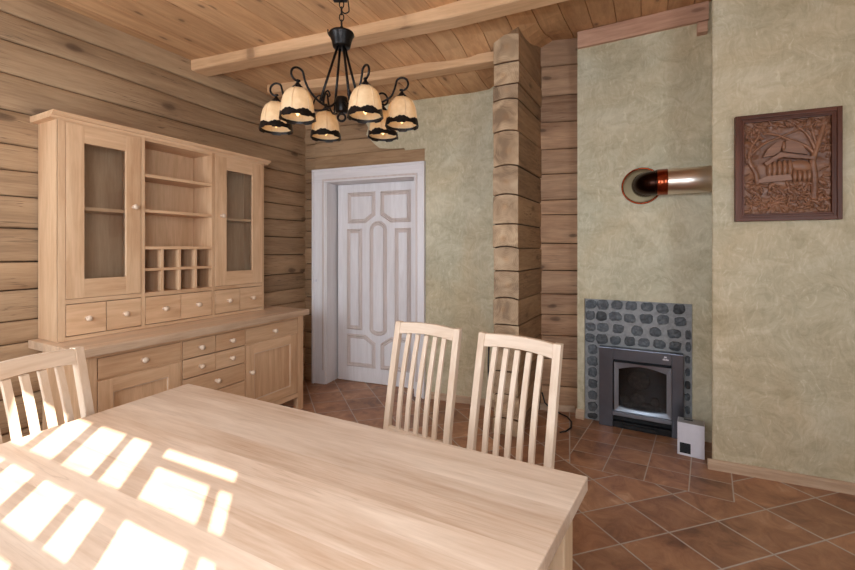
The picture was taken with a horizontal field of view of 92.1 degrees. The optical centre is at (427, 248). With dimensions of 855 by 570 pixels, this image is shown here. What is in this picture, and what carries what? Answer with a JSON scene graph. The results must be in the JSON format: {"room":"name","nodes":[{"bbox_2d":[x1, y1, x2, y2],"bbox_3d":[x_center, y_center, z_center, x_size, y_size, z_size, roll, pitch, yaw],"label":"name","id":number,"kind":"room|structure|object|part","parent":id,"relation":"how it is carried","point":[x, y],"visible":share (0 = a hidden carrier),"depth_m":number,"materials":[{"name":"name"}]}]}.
{"room":"traditional dwelling","nodes":[
{"label":"traditional dwelling","id":0,"kind":"room"},
{"bbox_2d":[0,0,306,442],"bbox_3d":[-2.229,-0.080,2.531,0.173,2.860,4.000,0,0,28],"label":"wall","id":1,"kind":"structure","parent":0,"point":[53,56],"depth_m":2.61,"materials":[{"name":"brown wood"}]},
{"bbox_2d":[191,0,567,76],"bbox_3d":[-0.234,-1.488,2.724,3.582,0.245,0.140,0,0,18],"label":"ceiling beam","id":2,"kind":"structure","parent":1,"relation":"attached to","point":[460,13],"depth_m":2.71,"materials":[{"name":"brown wood"}]},
{"bbox_2d":[267,51,494,96],"bbox_3d":[-0.408,-1.410,3.373,2.032,0.110,0.120,0,0,16],"label":"ceiling beam","id":3,"kind":"structure","parent":1,"relation":"attached to","point":[480,61],"depth_m":3.27,"materials":[{"name":"brown wood"}]},
{"bbox_2d":[303,124,316,380],"bbox_3d":[-1.180,-0.050,4.284,0.150,2.800,0.169,0,0,21],"label":"wall","id":4,"kind":"structure","parent":0,"point":[310,144],"depth_m":4.21,"materials":[{"name":"brown wood"}]},
{"bbox_2d":[48,0,711,111],"bbox_3d":[0.402,-1.591,1.859,7.921,0.465,4.960,0,0,28],"label":"ceiling","id":5,"kind":"structure","parent":0,"point":[189,29],"depth_m":2.87,"materials":[{"name":"brown wood"}]},
{"bbox_2d":[259,0,418,142],"bbox_3d":[-0.429,-1.030,1.981,0.776,0.910,0.497,0,0,0],"label":"chandelier","id":6,"kind":"object","parent":5,"relation":"hanging from","point":[365,105],"visible":1,"depth_m":1.94,"materials":[{"name":"black metal"}]},
{"bbox_3d":[-0.738,-0.653,2.010,0.145,0.126,0.141,0,0,-23],"label":"lamp shade","id":7,"kind":"part","parent":6,"relation":"part of","materials":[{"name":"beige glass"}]},
{"bbox_3d":[-0.578,-0.653,1.835,0.145,0.126,0.141,0,0,-43],"label":"lamp shade","id":8,"kind":"part","parent":6,"relation":"part of","materials":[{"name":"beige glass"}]},
{"bbox_3d":[-0.606,-0.739,1.998,0.336,0.149,0.010,0,0,5],"label":"arm","id":9,"kind":"part","parent":6,"relation":"part of","materials":[{"name":"black metal"}]},
{"bbox_3d":[-0.518,-0.739,1.888,0.230,0.149,0.010,0,0,-41],"label":"arm","id":10,"kind":"part","parent":6,"relation":"part of","materials":[{"name":"black metal"}]},
{"bbox_3d":[-0.531,-0.653,2.150,0.141,0.126,0.145,0,0,27],"label":"lamp shade","id":11,"kind":"part","parent":6,"relation":"part of","materials":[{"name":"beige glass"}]},
{"bbox_3d":[-0.461,-0.833,1.938,0.104,0.289,0.012,0,0,-41],"label":"rod","id":12,"kind":"part","parent":6,"relation":"part of","materials":[{"name":"black metal"}]},
{"bbox_3d":[-0.489,-0.739,2.089,0.010,0.149,0.218,0,0,-35],"label":"arm","id":13,"kind":"part","parent":6,"relation":"part of","materials":[{"name":"black metal"}]},
{"bbox_3d":[-0.443,-0.833,2.023,0.012,0.288,0.081,0,0,-35],"label":"rod","id":14,"kind":"part","parent":6,"relation":"part of","materials":[{"name":"black metal"}]},
{"bbox_3d":[-0.420,-1.199,1.980,0.065,0.014,0.030,0,0,0],"label":"hanger plate","id":15,"kind":"part","parent":6,"relation":"part of","materials":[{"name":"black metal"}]},
{"bbox_3d":[-0.413,-1.237,1.980,0.020,0.412,0.020,0,0,45],"label":"chain","id":16,"kind":"part","parent":6,"relation":"part of","materials":[{"name":"black metal"}]},
{"bbox_3d":[-0.382,-0.833,1.943,0.012,0.288,0.073,0,0,-40],"label":"rod","id":17,"kind":"part","parent":6,"relation":"part of","materials":[{"name":"black metal"}]},
{"bbox_3d":[-0.365,-0.833,2.021,0.102,0.289,0.012,0,0,-41],"label":"rod","id":18,"kind":"part","parent":6,"relation":"part of","materials":[{"name":"black metal"}]},
{"bbox_3d":[-0.324,-0.739,1.873,0.010,0.149,0.229,0,0,-40],"label":"arm","id":19,"kind":"part","parent":6,"relation":"part of","materials":[{"name":"black metal"}]},
{"bbox_3d":[-0.273,-0.653,1.812,0.141,0.126,0.145,0,0,7],"label":"lamp shade","id":20,"kind":"part","parent":6,"relation":"part of","materials":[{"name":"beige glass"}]},
{"bbox_3d":[-0.237,-0.739,1.959,0.304,0.149,0.010,0,0,7],"label":"arm","id":21,"kind":"part","parent":6,"relation":"part of","materials":[{"name":"black metal"}]},
{"bbox_3d":[-0.231,-0.653,2.138,0.141,0.126,0.145,0,0,-13],"label":"lamp shade","id":22,"kind":"part","parent":6,"relation":"part of","materials":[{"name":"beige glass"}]},
{"bbox_3d":[-0.299,-0.739,2.079,0.251,0.149,0.010,0,0,-41],"label":"arm","id":23,"kind":"part","parent":6,"relation":"part of","materials":[{"name":"black metal"}]},
{"bbox_3d":[-0.121,-0.653,1.945,0.141,0.126,0.145,0,0,-33],"label":"lamp shade","id":24,"kind":"part","parent":6,"relation":"part of","materials":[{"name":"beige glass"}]},
{"bbox_2d":[366,86,494,399],"bbox_3d":[0.072,-0.070,3.794,1.440,2.840,0.152,0,0,21],"label":"wall","id":25,"kind":"structure","parent":0,"point":[459,134],"depth_m":3.63,"materials":[{"name":"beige paint"}]},
{"bbox_2d":[312,161,425,398],"bbox_3d":[-0.554,0.278,4.045,1.215,2.145,0.250,0,0,21],"label":"trim","id":26,"kind":"structure","parent":25,"relation":"attached to","point":[325,182],"depth_m":4.12,"materials":[{"name":"white wood"}]},
{"bbox_2d":[338,181,413,388],"bbox_3d":[-0.489,0.343,4.116,0.923,2.002,0.061,0,0,21],"label":"door","id":27,"kind":"structure","parent":25,"relation":"in","point":[376,220],"depth_m":4.12,"materials":[{"name":"white wood"}]},
{"bbox_2d":[430,392,493,407],"bbox_3d":[0.287,1.320,3.621,0.635,0.060,0.019,0,0,21],"label":"baseboard","id":28,"kind":"structure","parent":25,"relation":"attached to","point":[443,396],"depth_m":3.61,"materials":[{"name":"brown wood"}]},
{"bbox_2d":[493,27,541,436],"bbox_3d":[0.731,-0.210,3.268,0.194,3.120,0.684,0,0,30],"label":"wall pillar","id":29,"kind":"structure","parent":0,"point":[517,92],"depth_m":3.01,"materials":[{"name":"brown wood"}]},
{"bbox_2d":[487,347,489,376],"bbox_3d":[0.449,1.033,3.033,0.018,0.627,0.017,0,0,0],"label":"cable","id":30,"kind":"object","parent":29,"relation":"attached to","point":[488,347],"visible":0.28,"depth_m":3.03,"materials":[{"name":"plastic"}]},
{"bbox_2d":[540,38,576,409],"bbox_3d":[1.238,-0.220,3.500,0.660,3.140,0.169,0,0,13],"label":"wall","id":31,"kind":"structure","parent":0,"point":[558,121],"depth_m":3.45,"materials":[{"name":"brown wood"}]},
{"bbox_2d":[540,403,574,412],"bbox_3d":[1.066,1.325,3.440,0.310,0.050,0.018,0,0,12],"label":"baseboard","id":32,"kind":"structure","parent":31,"relation":"attached to","point":[562,408],"depth_m":3.42,"materials":[{"name":"brown wood"}]},
{"bbox_2d":[280,378,854,569],"bbox_3d":[0.500,1.400,1.300,8.200,0.100,7.800,0,0,0],"label":"floor","id":33,"kind":"structure","parent":0,"point":[646,505],"depth_m":2.19,"materials":[{"name":"tile"}]},
{"bbox_2d":[0,346,94,443],"bbox_3d":[-1.154,0.863,1.368,0.538,0.975,0.412,0,0,13],"label":"dining chair","id":34,"kind":"object","parent":33,"relation":"on","point":[74,356],"visible":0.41,"depth_m":1.46,"materials":[{"name":"brown wood"}]},
{"bbox_3d":[-1.395,0.407,1.423,0.043,0.065,0.322,0,0,13],"label":"crest rail","id":35,"kind":"part","parent":34,"relation":"part of","materials":[{"name":"brown wood"}]},
{"bbox_3d":[-1.308,0.865,1.585,0.134,0.970,0.033,0,0,13],"label":"leg","id":36,"kind":"part","parent":34,"relation":"part of","materials":[{"name":"brown wood"}]},
{"bbox_2d":[28,109,308,430],"bbox_3d":[-1.623,0.302,2.914,0.556,2.096,1.633,0,0,27],"label":"dresser","id":37,"kind":"object","parent":33,"relation":"on","point":[151,245],"visible":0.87,"depth_m":2.65,"materials":[{"name":"brown wood"}]},
{"bbox_3d":[-2.038,0.397,2.404,0.200,0.174,0.190,0,0,28],"label":"drawer","id":38,"kind":"part","parent":37,"relation":"part of","materials":[{"name":"brown wood"}]},
{"bbox_3d":[-1.931,0.395,2.348,0.046,0.032,0.033,0,0,28],"label":"knob","id":39,"kind":"part","parent":37,"relation":"part of","materials":[{"name":"white ceramic"}]},
{"bbox_3d":[-1.913,-0.210,2.446,0.020,0.976,0.382,0,0,27],"label":"door","id":40,"kind":"part","parent":37,"relation":"part of","materials":[{"name":"brown wood"}]},
{"bbox_2d":[84,207,123,214],"bbox_3d":[-2.018,-0.232,2.496,0.203,0.020,0.395,0,0,27],"label":"shelf","id":41,"kind":"object","parent":37,"relation":"attached to","point":[87,210],"depth_m":2.51,"materials":[{"name":"brown wood"}]},
{"bbox_3d":[-1.949,0.397,2.575,0.200,0.174,0.188,0,0,27],"label":"drawer","id":42,"kind":"part","parent":37,"relation":"part of","materials":[{"name":"brown wood"}]},
{"bbox_3d":[-1.842,0.395,2.519,0.046,0.032,0.033,0,0,28],"label":"knob","id":43,"kind":"part","parent":37,"relation":"part of","materials":[{"name":"white ceramic"}]},
{"bbox_3d":[-1.817,-0.262,2.564,0.046,0.032,0.033,0,0,28],"label":"knob","id":44,"kind":"part","parent":37,"relation":"part of","materials":[{"name":"brown wood"}]},
{"bbox_3d":[-1.729,0.636,2.419,0.200,0.111,0.440,0,0,27],"label":"drawer","id":45,"kind":"part","parent":37,"relation":"part of","materials":[{"name":"brown wood"}]},
{"bbox_3d":[-1.649,0.950,2.378,0.020,0.492,0.440,0,0,27],"label":"door","id":46,"kind":"part","parent":37,"relation":"part of","materials":[{"name":"brown wood"}]},
{"bbox_3d":[-1.622,0.636,2.363,0.046,0.032,0.033,0,0,27],"label":"knob","id":47,"kind":"part","parent":37,"relation":"part of","materials":[{"name":"brown wood"}]},
{"bbox_3d":[-1.783,-0.729,2.905,0.281,0.034,1.456,0,0,27],"label":"cornice","id":48,"kind":"part","parent":37,"relation":"part of","materials":[{"name":"brown wood"}]},
{"bbox_3d":[-1.840,0.397,2.784,0.200,0.174,0.226,0,0,27],"label":"drawer","id":49,"kind":"part","parent":37,"relation":"part of","materials":[{"name":"brown wood"}]},
{"bbox_2d":[28,305,308,357],"bbox_3d":[-1.627,0.535,2.916,0.548,0.046,1.633,0,0,27],"label":"countertop","id":50,"kind":"structure","parent":37,"relation":"on","point":[117,342],"depth_m":2.54,"materials":[{"name":"brown wood"}]},
{"bbox_2d":[145,246,211,248],"bbox_3d":[-1.800,-0.008,2.893,0.222,0.020,0.463,0,0,27],"label":"shelf","id":51,"kind":"object","parent":37,"relation":"attached to","point":[146,247],"depth_m":2.83,"materials":[{"name":"brown wood"}]},
{"bbox_2d":[145,209,211,217],"bbox_3d":[-1.801,-0.246,2.893,0.221,0.020,0.463,0,0,27],"label":"shelf","id":52,"kind":"object","parent":37,"relation":"attached to","point":[149,213],"depth_m":2.90,"materials":[{"name":"brown wood"}]},
{"bbox_2d":[145,174,211,187],"bbox_3d":[-1.801,-0.473,2.893,0.221,0.020,0.463,0,0,27],"label":"shelf","id":53,"kind":"object","parent":37,"relation":"attached to","point":[150,180],"depth_m":2.91,"materials":[{"name":"brown wood"}]},
{"bbox_3d":[-1.734,0.397,2.988,0.200,0.174,0.226,0,0,28],"label":"drawer","id":54,"kind":"part","parent":37,"relation":"part of","materials":[{"name":"brown wood"}]},
{"bbox_3d":[-1.569,0.759,2.726,0.200,0.118,0.222,0,0,28],"label":"drawer","id":55,"kind":"part","parent":37,"relation":"part of","materials":[{"name":"brown wood"}]},
{"bbox_3d":[-1.569,0.637,2.726,0.200,0.113,0.222,0,0,28],"label":"drawer","id":56,"kind":"part","parent":37,"relation":"part of","materials":[{"name":"brown wood"}]},
{"bbox_3d":[-1.462,0.759,2.670,0.046,0.032,0.033,0,0,28],"label":"knob","id":57,"kind":"part","parent":37,"relation":"part of","materials":[{"name":"brown wood"}]},
{"bbox_3d":[-1.517,0.886,2.827,0.200,0.124,0.450,0,0,27],"label":"drawer","id":58,"kind":"part","parent":37,"relation":"part of","materials":[{"name":"brown wood"}]},
{"bbox_3d":[-1.464,0.759,2.927,0.200,0.118,0.224,0,0,27],"label":"drawer","id":59,"kind":"part","parent":37,"relation":"part of","materials":[{"name":"brown wood"}]},
{"bbox_3d":[-1.620,0.397,3.207,0.200,0.174,0.209,0,0,27],"label":"drawer","id":60,"kind":"part","parent":37,"relation":"part of","materials":[{"name":"brown wood"}]},
{"bbox_3d":[-1.464,0.637,2.927,0.200,0.113,0.224,0,0,27],"label":"drawer","id":61,"kind":"part","parent":37,"relation":"part of","materials":[{"name":"brown wood"}]},
{"bbox_3d":[-1.517,1.013,2.827,0.200,0.118,0.450,0,0,27],"label":"drawer","id":62,"kind":"part","parent":37,"relation":"part of","materials":[{"name":"brown wood"}]},
{"bbox_3d":[-1.490,-0.210,3.260,0.020,0.976,0.425,0,0,27],"label":"door","id":63,"kind":"part","parent":37,"relation":"part of","materials":[{"name":"brown wood"}]},
{"bbox_2d":[227,218,250,222],"bbox_3d":[-1.592,-0.232,3.313,0.203,0.020,0.429,0,0,27],"label":"shelf","id":64,"kind":"object","parent":37,"relation":"attached to","point":[229,220],"depth_m":3.33,"materials":[{"name":"brown wood"}]},
{"bbox_3d":[-1.521,0.397,3.397,0.200,0.174,0.210,0,0,27],"label":"drawer","id":65,"kind":"part","parent":37,"relation":"part of","materials":[{"name":"brown wood"}]},
{"bbox_3d":[-1.290,0.636,3.262,0.200,0.111,0.503,0,0,28],"label":"drawer","id":66,"kind":"part","parent":37,"relation":"part of","materials":[{"name":"brown wood"}]},
{"bbox_3d":[-1.210,0.950,3.221,0.020,0.492,0.503,0,0,28],"label":"door","id":67,"kind":"part","parent":37,"relation":"part of","materials":[{"name":"brown wood"}]},
{"bbox_2d":[0,384,587,569],"bbox_3d":[-0.532,0.975,1.049,1.672,0.750,0.930,0,0,27],"label":"dining table","id":68,"kind":"object","parent":33,"relation":"on","point":[187,476],"visible":1,"depth_m":1.01,"materials":[{"name":"brown wood"}]},
{"bbox_3d":[0.325,0.994,1.062,0.084,0.712,0.074,0,0,27],"label":"leg","id":69,"kind":"part","parent":68,"relation":"part of","materials":[{"name":"brown wood"}]},
{"bbox_2d":[383,321,461,444],"bbox_3d":[-0.142,0.863,1.865,0.412,0.975,0.538,0,0,34],"label":"dining chair","id":70,"kind":"object","parent":33,"relation":"on","point":[446,333],"visible":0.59,"depth_m":2.02,"materials":[{"name":"brown wood"}]},
{"bbox_3d":[-0.176,0.865,2.129,0.033,0.970,0.134,0,0,34],"label":"leg","id":71,"kind":"part","parent":70,"relation":"part of","materials":[{"name":"brown wood"}]},
{"bbox_3d":[-0.059,0.907,1.986,0.322,0.035,0.022,0,0,34],"label":"rail","id":72,"kind":"part","parent":70,"relation":"part of","materials":[{"name":"brown wood"}]},
{"bbox_3d":[-0.002,0.407,2.070,0.322,0.065,0.043,0,0,34],"label":"crest rail","id":73,"kind":"part","parent":70,"relation":"part of","materials":[{"name":"brown wood"}]},
{"bbox_3d":[0.117,0.865,1.929,0.033,0.970,0.134,0,0,34],"label":"leg","id":74,"kind":"part","parent":70,"relation":"part of","materials":[{"name":"brown wood"}]},
{"bbox_2d":[467,331,563,468],"bbox_3d":[0.229,0.863,1.580,0.412,0.975,0.538,0,0,40],"label":"dining chair","id":75,"kind":"object","parent":33,"relation":"on","point":[554,351],"visible":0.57,"depth_m":1.72,"materials":[{"name":"brown wood"}]},
{"bbox_3d":[0.222,0.865,1.846,0.033,0.970,0.134,0,0,40],"label":"leg","id":76,"kind":"part","parent":75,"relation":"part of","materials":[{"name":"brown wood"}]},
{"bbox_3d":[0.389,0.407,1.769,0.322,0.065,0.043,0,0,40],"label":"crest rail","id":77,"kind":"part","parent":75,"relation":"part of","materials":[{"name":"brown wood"}]},
{"bbox_3d":[0.492,0.865,1.616,0.033,0.970,0.134,0,0,40],"label":"leg","id":78,"kind":"part","parent":75,"relation":"part of","materials":[{"name":"brown wood"}]},
{"bbox_2d":[541,392,571,432],"bbox_3d":[1.035,1.269,3.220,0.182,0.162,0.411,0,0,0],"label":"cable","id":79,"kind":"object","parent":33,"relation":"on","point":[541,392],"visible":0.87,"depth_m":3.26,"materials":[{"name":"plastic"}]},
{"bbox_2d":[599,345,683,438],"bbox_3d":[1.577,1.050,3.063,0.555,0.600,0.086,0,0,28],"label":"fireplace","id":80,"kind":"object","parent":33,"relation":"on","point":[642,390],"visible":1,"depth_m":3.05,"materials":[{"name":"metal"}]},
{"bbox_2d":[677,417,704,459],"bbox_3d":[1.736,1.242,2.716,0.150,0.216,0.103,0,0,33],"label":"box","id":81,"kind":"object","parent":33,"relation":"on","point":[690,432],"visible":1,"depth_m":2.68,"materials":[{"name":"white plastic"}]},
{"bbox_3d":[1.682,1.204,2.693,0.056,0.108,0.004,0,0,33],"label":"panel","id":82,"kind":"part","parent":81,"relation":"part of","materials":[{"name":"white plastic"}]},
{"bbox_2d":[680,442,690,453],"bbox_3d":[1.684,1.301,2.692,0.060,0.066,0.005,0,0,33],"label":"vent grille","id":83,"kind":"object","parent":81,"relation":"attached to","point":[685,447],"depth_m":2.69,"materials":[{"name":"black plastic"}]},
{"bbox_2d":[577,1,711,442],"bbox_3d":[1.661,-0.230,3.210,0.892,3.160,0.300,0,0,28],"label":"wall","id":84,"kind":"structure","parent":0,"point":[645,101],"depth_m":3.06,"materials":[{"name":"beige paint"}]},
{"bbox_2d":[575,408,583,419],"bbox_3d":[1.211,1.312,3.274,0.064,0.075,0.018,0,0,29],"label":"baseboard","id":85,"kind":"structure","parent":84,"relation":"attached to","point":[579,413],"depth_m":3.27,"materials":[{"name":"brown wood"}]},
{"bbox_2d":[585,299,691,420],"bbox_3d":[1.577,0.872,3.124,0.721,0.957,0.053,0,0,28],"label":"fireplace surround","id":86,"kind":"object","parent":84,"relation":"attached to","point":[657,326],"visible":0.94,"depth_m":3.12,"materials":[{"name":"grey stone"}]},
{"bbox_2d":[577,1,708,48],"bbox_3d":[1.574,-1.655,3.070,0.863,0.126,0.030,0,0,28],"label":"trim","id":87,"kind":"structure","parent":84,"relation":"attached to","point":[699,12],"depth_m":3.04,"materials":[{"name":"brown wood"}]},
{"bbox_2d":[621,166,711,203],"bbox_3d":[1.687,-0.470,2.900,0.597,0.274,0.221,0,0,28],"label":"flue pipe","id":88,"kind":"object","parent":84,"relation":"attached to","point":[642,185],"visible":0.94,"depth_m":2.83,"materials":[{"name":"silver metal"}]},
{"bbox_2d":[697,21,707,35],"bbox_3d":[1.913,-1.535,2.869,0.060,0.070,0.060,0,0,28],"label":"trim","id":89,"kind":"structure","parent":84,"relation":"attached to","point":[702,27],"depth_m":2.85,"materials":[{"name":"brown wood"}]},
{"bbox_2d":[712,0,854,482],"bbox_3d":[2.854,-0.230,2.340,2.180,3.160,0.517,0,0,23],"label":"wall","id":90,"kind":"structure","parent":0,"point":[783,292],"depth_m":2.40,"materials":[{"name":"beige paint"}]},
{"bbox_2d":[707,458,854,494],"bbox_3d":[2.732,1.320,2.101,2.196,0.060,0.020,0,0,23],"label":"baseboard","id":91,"kind":"structure","parent":90,"relation":"attached to","point":[828,484],"depth_m":2.38,"materials":[{"name":"brown wood"}]},
{"bbox_2d":[734,106,842,221],"bbox_3d":[2.070,-0.477,2.381,0.486,0.626,0.046,0,0,23],"label":"picture","id":92,"kind":"object","parent":90,"relation":"attached to","point":[788,165],"visible":1,"depth_m":2.37,"materials":[{"name":"brown wood"}]},
{"bbox_3d":[2.069,-0.477,2.380,0.404,0.544,0.024,0,0,23],"label":"relief panel","id":93,"kind":"part","parent":92,"relation":"part of","materials":[{"name":"brown wood"}]},
{"bbox_3d":[-0.539,-1.150,4.071,1.200,0.680,0.110,0,0,21],"label":"wall","id":94,"kind":"structure","parent":0,"visible":0},
{"bbox_2d":[315,110,403,156],"bbox_3d":[-0.633,-1.190,4.076,1.020,0.520,0.167,0,0,21],"label":"trim","id":95,"kind":"structure","parent":94,"relation":"attached to","point":[354,139],"depth_m":4.04,"materials":[{"name":"brown wood"}]},
{"bbox_2d":[315,149,424,169],"bbox_3d":[-0.549,-0.843,4.044,1.200,0.185,0.168,0,0,21],"label":"trim","id":96,"kind":"structure","parent":94,"relation":"attached to","point":[402,155],"depth_m":3.96,"materials":[{"name":"brown wood"}]}
]}

